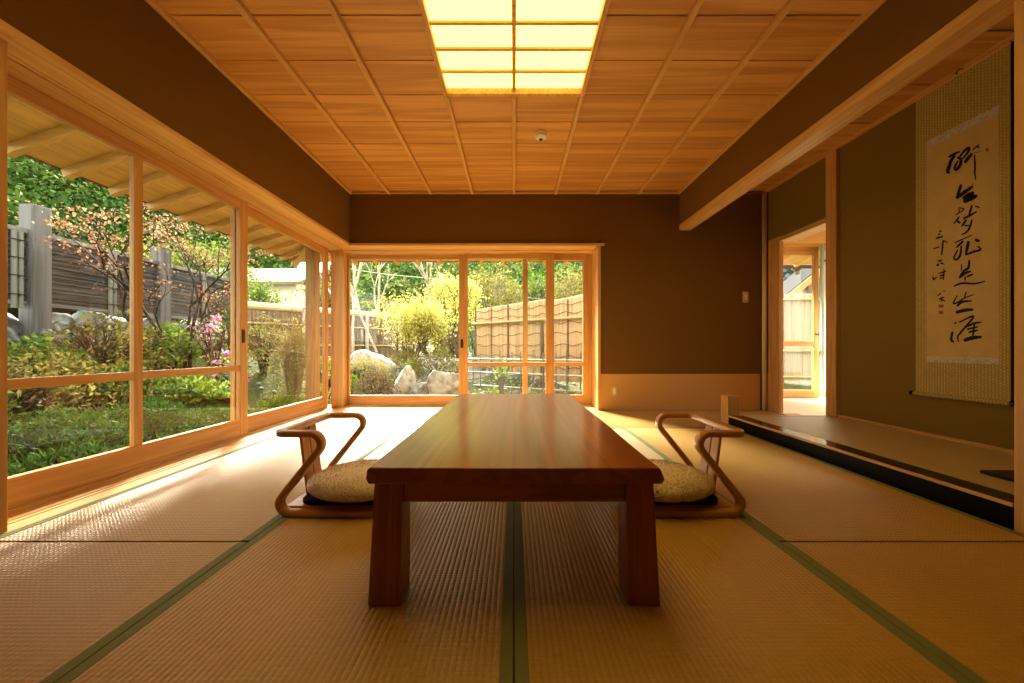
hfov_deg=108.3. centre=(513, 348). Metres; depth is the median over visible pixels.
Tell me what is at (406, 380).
boulder
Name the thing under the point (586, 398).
window
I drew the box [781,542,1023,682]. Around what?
mat
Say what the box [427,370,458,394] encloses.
boulder
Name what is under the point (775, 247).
trim
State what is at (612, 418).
mat
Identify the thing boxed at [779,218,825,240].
trim
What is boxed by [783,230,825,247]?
ceiling
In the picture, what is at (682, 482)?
round cushion
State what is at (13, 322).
rock
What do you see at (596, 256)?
trim
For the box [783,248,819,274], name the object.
roof eaves
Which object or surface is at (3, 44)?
trim
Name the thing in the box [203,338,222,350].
dry stone
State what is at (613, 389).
wall outlet
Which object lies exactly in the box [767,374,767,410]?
trim
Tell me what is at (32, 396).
dry shrub
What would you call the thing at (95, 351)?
shrub
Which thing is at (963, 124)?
scroll
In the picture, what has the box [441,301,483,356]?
shrub
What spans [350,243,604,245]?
trim
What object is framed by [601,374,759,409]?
wall panel
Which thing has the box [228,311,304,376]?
leafy shrub
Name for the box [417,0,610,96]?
ceiling lamp
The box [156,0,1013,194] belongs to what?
ceiling
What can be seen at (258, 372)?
pebbles
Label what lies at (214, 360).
azalea
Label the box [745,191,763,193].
trim
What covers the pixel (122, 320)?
rock
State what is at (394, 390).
boulder
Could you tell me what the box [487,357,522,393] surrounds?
leafy shrub
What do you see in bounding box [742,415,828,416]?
trim
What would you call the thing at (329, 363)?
leafy shrub
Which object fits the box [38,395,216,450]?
juniper shrub
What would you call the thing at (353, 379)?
shrub
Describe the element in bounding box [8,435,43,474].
juniper shrub
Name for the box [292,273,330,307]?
tree
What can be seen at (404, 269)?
trees
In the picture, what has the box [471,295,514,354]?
shrub
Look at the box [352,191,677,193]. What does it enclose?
trim
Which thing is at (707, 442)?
chair
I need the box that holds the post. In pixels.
[540,322,543,392]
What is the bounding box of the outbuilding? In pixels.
[783,269,819,293]
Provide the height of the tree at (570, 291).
3.294 m
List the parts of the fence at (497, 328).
post, reed panel, post, post, reed panel, bamboo rail, post, post, reed panel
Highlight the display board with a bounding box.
[980,470,1013,481]
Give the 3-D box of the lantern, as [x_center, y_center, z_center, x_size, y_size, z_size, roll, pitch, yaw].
[-2.043,0.104,9.000,0.160,0.403,0.160,0,0,37]
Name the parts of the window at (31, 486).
rail, rail, rail, rail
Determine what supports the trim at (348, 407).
attached to the wall at (672, 297)
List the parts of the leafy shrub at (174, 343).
stem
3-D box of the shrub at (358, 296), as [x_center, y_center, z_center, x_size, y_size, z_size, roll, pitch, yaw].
[-5.243,-0.855,12.186,2.554,2.388,1.948,0,0,0]
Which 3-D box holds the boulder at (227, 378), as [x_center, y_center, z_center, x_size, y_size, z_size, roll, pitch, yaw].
[-3.540,0.498,4.513,0.231,0.381,0.255,0,0,8]
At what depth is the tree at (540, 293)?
13.71 m
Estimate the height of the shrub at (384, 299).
2.165 m
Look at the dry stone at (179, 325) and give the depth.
4.95 m
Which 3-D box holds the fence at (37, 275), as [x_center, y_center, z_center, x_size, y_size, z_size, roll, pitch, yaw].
[-4.500,-0.499,4.100,0.140,1.682,3.860,0,0,0]
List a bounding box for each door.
[783,247,819,397]
[820,245,825,397]
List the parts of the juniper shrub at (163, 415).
stem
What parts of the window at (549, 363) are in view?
rail, rail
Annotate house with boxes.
[181,269,330,323]
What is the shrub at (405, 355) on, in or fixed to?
on the ground
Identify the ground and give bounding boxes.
[9,329,819,453]
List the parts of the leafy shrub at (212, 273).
stem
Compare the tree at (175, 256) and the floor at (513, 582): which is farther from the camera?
the tree at (175, 256)
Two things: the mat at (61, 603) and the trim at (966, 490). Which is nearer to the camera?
the mat at (61, 603)
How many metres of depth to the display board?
1.64 m
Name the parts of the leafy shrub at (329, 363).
stem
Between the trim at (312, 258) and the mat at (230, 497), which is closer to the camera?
the mat at (230, 497)
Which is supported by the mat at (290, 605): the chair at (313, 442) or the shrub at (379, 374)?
the chair at (313, 442)
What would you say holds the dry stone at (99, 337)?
on the ground
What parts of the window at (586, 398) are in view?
rail, rail, rail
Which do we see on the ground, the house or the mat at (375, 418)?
the house
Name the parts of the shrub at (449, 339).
stem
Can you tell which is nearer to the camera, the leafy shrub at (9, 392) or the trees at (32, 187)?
the leafy shrub at (9, 392)
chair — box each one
[275,412,373,516]
[654,412,745,516]
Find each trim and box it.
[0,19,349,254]
[0,38,7,533]
[0,405,344,534]
[145,0,351,193]
[305,246,319,400]
[331,250,347,407]
[337,246,596,253]
[337,405,596,409]
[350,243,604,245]
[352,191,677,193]
[592,246,600,409]
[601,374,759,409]
[678,0,886,193]
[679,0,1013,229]
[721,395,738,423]
[728,415,1013,506]
[729,417,1013,529]
[733,416,1013,502]
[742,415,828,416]
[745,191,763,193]
[762,192,766,410]
[764,33,1013,192]
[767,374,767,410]
[768,236,782,413]
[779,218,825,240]
[779,413,800,414]
[826,149,839,417]
[1014,0,1023,533]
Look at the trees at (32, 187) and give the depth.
29.80 m
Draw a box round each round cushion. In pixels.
[306,459,378,502]
[649,459,714,502]
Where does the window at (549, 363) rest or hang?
in the wall at (672, 297)
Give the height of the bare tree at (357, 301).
4.479 m
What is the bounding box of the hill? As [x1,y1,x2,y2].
[8,161,791,352]
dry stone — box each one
[60,331,94,352]
[96,334,122,355]
[172,323,186,331]
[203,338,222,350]
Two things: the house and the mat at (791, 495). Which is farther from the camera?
the house
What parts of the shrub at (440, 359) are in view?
stem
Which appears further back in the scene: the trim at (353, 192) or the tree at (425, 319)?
the tree at (425, 319)
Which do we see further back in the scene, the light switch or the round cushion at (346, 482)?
the light switch
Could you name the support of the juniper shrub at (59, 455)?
on the ground
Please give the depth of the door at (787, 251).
5.00 m
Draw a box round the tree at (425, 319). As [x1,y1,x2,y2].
[369,283,456,360]
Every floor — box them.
[513,582,514,682]
[783,397,825,414]
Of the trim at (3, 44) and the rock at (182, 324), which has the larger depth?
the rock at (182, 324)
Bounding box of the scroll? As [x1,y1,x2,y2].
[909,41,1013,406]
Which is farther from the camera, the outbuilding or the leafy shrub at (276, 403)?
the outbuilding
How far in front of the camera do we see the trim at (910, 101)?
2.63 m
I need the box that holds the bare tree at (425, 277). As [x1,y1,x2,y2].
[410,262,440,357]
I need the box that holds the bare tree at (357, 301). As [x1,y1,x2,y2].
[320,265,362,340]
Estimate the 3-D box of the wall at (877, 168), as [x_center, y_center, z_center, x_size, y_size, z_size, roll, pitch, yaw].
[2.780,-0.467,2.625,0.130,2.494,2.750,0,0,0]
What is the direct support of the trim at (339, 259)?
attached to the wall at (672, 297)
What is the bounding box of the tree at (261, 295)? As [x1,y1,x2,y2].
[222,267,290,304]
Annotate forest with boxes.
[783,269,819,278]
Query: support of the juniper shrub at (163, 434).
on the ground
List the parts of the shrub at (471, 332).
stem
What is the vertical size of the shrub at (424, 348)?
1.596 m
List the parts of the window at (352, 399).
rail, rail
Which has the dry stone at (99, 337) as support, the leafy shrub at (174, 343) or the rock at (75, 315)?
the rock at (75, 315)
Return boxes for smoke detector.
[534,130,546,140]
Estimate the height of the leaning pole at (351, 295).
1.770 m
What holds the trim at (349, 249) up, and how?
attached to the wall at (672, 297)
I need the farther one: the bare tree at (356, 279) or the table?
the bare tree at (356, 279)
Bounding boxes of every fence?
[8,204,229,355]
[221,301,417,357]
[468,350,582,394]
[471,294,582,383]
[783,292,819,384]
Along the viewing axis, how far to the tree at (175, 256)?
6.97 m
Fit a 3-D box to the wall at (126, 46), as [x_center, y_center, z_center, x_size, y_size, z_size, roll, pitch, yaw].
[-1.986,-0.467,1.325,0.428,2.494,6.150,0,0,0]
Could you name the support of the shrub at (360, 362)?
on the ground
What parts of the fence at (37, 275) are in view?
woven panel, cap rail, post, woven panel, rail, cap rail, post, woven panel, cap rail, rail, post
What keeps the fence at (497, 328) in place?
on the ground
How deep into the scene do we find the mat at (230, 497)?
1.61 m
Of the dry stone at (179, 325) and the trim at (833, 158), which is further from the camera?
the dry stone at (179, 325)
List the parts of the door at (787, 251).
rail, rail, rail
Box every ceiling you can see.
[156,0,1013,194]
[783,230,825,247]
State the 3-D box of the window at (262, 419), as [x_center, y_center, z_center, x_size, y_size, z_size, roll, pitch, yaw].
[-2.104,-0.236,3.462,0.034,1.779,1.395,0,0,0]
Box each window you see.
[8,74,247,509]
[230,206,327,431]
[348,254,463,404]
[464,254,553,393]
[523,254,591,404]
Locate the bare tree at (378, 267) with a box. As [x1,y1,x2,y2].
[366,262,396,312]
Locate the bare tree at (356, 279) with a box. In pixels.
[350,262,365,353]
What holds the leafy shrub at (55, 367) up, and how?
on the ground
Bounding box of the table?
[366,394,663,605]
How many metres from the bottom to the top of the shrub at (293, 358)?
1.710 m
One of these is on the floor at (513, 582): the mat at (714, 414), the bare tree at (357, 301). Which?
the mat at (714, 414)
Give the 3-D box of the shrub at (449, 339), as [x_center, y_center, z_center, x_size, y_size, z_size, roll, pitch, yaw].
[-1.802,-0.191,10.983,0.887,0.986,0.817,0,0,0]
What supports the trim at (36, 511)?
attached to the wall at (126, 46)
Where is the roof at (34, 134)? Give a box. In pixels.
[8,95,591,266]
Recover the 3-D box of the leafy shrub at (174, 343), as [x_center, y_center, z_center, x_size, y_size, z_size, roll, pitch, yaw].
[-4.202,-0.058,4.312,0.913,0.589,0.920,0,0,40]
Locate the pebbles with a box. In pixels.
[202,353,582,399]
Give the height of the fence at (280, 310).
1.535 m
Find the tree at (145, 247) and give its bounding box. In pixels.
[103,230,222,322]
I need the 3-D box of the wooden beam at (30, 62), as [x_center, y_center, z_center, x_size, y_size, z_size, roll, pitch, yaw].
[-1.985,-1.136,2.800,0.430,0.046,3.200,0,0,0]
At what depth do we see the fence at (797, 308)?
7.17 m
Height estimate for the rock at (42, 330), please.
0.256 m
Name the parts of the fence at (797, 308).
post, rail, rail, rail, post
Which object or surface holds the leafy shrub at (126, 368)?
on the ground
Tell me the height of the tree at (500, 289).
3.381 m
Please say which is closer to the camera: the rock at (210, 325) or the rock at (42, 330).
the rock at (42, 330)
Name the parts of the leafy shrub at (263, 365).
stem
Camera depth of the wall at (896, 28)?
2.09 m
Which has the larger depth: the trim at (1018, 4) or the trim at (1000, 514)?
the trim at (1000, 514)
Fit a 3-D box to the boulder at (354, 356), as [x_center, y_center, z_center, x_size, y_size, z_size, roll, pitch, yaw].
[-2.872,0.320,7.543,0.868,0.626,0.818,0,0,-33]
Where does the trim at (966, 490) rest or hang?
attached to the wall at (896, 28)
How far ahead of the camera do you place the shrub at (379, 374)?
5.67 m
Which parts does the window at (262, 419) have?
rail, rail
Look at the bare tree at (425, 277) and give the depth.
10.86 m
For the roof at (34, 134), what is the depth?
2.67 m
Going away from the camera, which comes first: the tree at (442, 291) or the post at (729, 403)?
the post at (729, 403)
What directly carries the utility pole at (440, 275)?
on the ground
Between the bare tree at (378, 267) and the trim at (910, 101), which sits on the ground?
the bare tree at (378, 267)
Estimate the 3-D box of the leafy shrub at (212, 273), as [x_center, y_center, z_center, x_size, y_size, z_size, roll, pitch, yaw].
[-4.680,-0.693,5.691,1.112,1.648,1.200,0,0,-29]
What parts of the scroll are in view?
rod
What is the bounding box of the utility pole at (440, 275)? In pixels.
[433,274,447,352]
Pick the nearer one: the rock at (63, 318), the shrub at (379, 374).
the rock at (63, 318)
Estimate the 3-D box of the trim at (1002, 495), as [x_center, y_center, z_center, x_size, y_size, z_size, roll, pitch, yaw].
[1.894,0.571,2.258,0.112,0.006,1.804,0,0,0]
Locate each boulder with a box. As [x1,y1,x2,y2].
[214,375,229,402]
[350,349,396,379]
[386,388,397,394]
[394,365,415,394]
[411,382,428,394]
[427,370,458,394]
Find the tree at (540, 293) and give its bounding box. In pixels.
[505,264,565,302]
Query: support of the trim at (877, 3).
attached to the wall at (896, 28)
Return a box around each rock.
[8,313,21,334]
[8,327,22,344]
[39,328,64,346]
[52,313,72,331]
[68,310,111,335]
[105,316,127,330]
[143,318,156,333]
[182,324,202,335]
[202,325,221,338]
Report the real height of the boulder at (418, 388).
0.499 m
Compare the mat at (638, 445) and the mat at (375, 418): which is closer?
the mat at (638, 445)
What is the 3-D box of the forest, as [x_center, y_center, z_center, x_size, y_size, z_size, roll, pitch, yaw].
[70.034,-23.715,69.611,69.973,28.259,68.593,0,0,0]
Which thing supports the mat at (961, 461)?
on the floor
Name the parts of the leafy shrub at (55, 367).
stem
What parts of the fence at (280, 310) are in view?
post, rail, rail, post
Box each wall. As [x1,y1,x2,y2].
[0,0,349,242]
[350,194,761,409]
[680,0,978,223]
[767,41,1013,453]
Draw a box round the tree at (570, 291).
[540,263,582,299]
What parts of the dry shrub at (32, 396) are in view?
stem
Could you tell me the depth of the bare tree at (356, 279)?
9.32 m
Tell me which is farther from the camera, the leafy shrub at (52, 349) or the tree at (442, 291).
the tree at (442, 291)
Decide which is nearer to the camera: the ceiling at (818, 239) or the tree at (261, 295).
the ceiling at (818, 239)
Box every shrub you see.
[8,332,93,390]
[8,345,127,414]
[8,362,92,444]
[8,391,35,425]
[8,402,157,463]
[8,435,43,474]
[8,439,127,476]
[20,308,182,371]
[37,359,167,406]
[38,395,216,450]
[75,381,153,419]
[103,320,204,367]
[125,428,197,443]
[128,368,229,406]
[148,404,253,439]
[172,254,251,354]
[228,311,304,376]
[248,294,330,401]
[248,395,304,413]
[253,333,304,364]
[302,343,351,402]
[329,287,387,312]
[350,355,398,388]
[350,374,364,394]
[351,369,401,394]
[362,295,397,313]
[388,350,420,371]
[401,360,417,382]
[411,350,468,377]
[418,320,450,355]
[440,327,458,357]
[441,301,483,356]
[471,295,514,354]
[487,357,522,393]
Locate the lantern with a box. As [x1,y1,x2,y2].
[427,345,432,359]
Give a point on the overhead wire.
(320, 262)
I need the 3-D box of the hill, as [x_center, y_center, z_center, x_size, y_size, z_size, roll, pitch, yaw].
[-6.439,-23.892,61.668,224.786,49.104,116.655,0,0,0]
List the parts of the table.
leg, leg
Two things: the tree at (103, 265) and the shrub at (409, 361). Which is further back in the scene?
the shrub at (409, 361)
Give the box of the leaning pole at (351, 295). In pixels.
[350,291,377,352]
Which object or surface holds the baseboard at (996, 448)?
attached to the wall at (877, 168)
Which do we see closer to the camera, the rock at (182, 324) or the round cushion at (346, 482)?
the round cushion at (346, 482)
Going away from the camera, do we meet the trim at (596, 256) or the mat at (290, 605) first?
the mat at (290, 605)
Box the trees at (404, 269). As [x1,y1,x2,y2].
[328,262,582,305]
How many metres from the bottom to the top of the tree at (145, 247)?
2.367 m
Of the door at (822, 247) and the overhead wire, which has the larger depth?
the overhead wire
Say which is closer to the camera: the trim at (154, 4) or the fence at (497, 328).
the trim at (154, 4)
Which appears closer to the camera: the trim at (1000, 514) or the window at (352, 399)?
the trim at (1000, 514)
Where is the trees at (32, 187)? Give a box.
[8,155,299,318]
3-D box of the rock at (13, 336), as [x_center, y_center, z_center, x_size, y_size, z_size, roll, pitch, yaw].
[-4.467,-0.097,3.216,0.270,0.272,0.374,0,0,0]
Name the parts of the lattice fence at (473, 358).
rail, rail, rail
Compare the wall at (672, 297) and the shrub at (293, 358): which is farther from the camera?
the shrub at (293, 358)
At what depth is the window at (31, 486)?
2.00 m
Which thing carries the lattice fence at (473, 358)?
on the ground
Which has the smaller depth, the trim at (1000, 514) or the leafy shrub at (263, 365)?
the trim at (1000, 514)
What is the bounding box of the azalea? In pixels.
[168,311,262,381]
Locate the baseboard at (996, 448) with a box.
[838,415,1013,453]
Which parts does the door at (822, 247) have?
pane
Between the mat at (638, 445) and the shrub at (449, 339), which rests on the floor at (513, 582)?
the mat at (638, 445)
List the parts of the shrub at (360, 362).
stem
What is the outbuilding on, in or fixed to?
on the ground
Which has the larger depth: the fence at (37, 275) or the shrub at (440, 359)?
the shrub at (440, 359)
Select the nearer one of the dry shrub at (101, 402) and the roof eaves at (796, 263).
the dry shrub at (101, 402)
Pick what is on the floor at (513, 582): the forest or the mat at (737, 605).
the mat at (737, 605)
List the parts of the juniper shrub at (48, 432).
stem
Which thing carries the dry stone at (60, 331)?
on the ground
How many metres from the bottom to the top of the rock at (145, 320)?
0.282 m
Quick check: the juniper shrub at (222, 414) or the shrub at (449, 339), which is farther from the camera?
the shrub at (449, 339)
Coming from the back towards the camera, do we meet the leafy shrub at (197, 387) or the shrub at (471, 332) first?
the shrub at (471, 332)
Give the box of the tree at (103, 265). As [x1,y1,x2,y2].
[8,191,272,377]
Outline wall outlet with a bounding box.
[611,387,616,395]
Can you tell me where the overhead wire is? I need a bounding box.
[320,262,432,278]
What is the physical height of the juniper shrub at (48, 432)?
0.637 m
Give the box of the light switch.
[743,292,747,302]
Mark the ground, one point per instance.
(253, 390)
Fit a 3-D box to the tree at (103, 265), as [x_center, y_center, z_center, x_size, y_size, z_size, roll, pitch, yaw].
[-4.035,-0.663,4.256,1.811,2.179,2.057,0,0,20]
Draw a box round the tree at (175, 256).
[143,228,269,326]
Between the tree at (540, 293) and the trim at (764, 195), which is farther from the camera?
the tree at (540, 293)
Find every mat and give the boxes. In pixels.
[0,428,404,542]
[0,542,246,682]
[55,502,513,682]
[316,410,438,427]
[363,428,666,460]
[514,502,972,682]
[589,410,705,427]
[623,428,1023,542]
[683,410,780,420]
[746,416,1013,494]
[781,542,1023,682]
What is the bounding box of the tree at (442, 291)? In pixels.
[417,263,489,358]
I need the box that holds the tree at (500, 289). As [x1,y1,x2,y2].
[469,263,535,308]
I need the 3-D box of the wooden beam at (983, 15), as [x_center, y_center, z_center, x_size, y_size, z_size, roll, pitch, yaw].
[1.845,-1.310,2.624,0.122,0.060,2.748,0,0,0]
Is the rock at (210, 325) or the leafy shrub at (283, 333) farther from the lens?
the leafy shrub at (283, 333)
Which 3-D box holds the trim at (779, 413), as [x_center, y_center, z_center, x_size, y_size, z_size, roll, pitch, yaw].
[2.784,0.679,3.480,0.162,0.051,0.580,0,0,0]
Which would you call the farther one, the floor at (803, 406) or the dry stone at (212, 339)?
the dry stone at (212, 339)
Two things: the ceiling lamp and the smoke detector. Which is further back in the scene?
the smoke detector

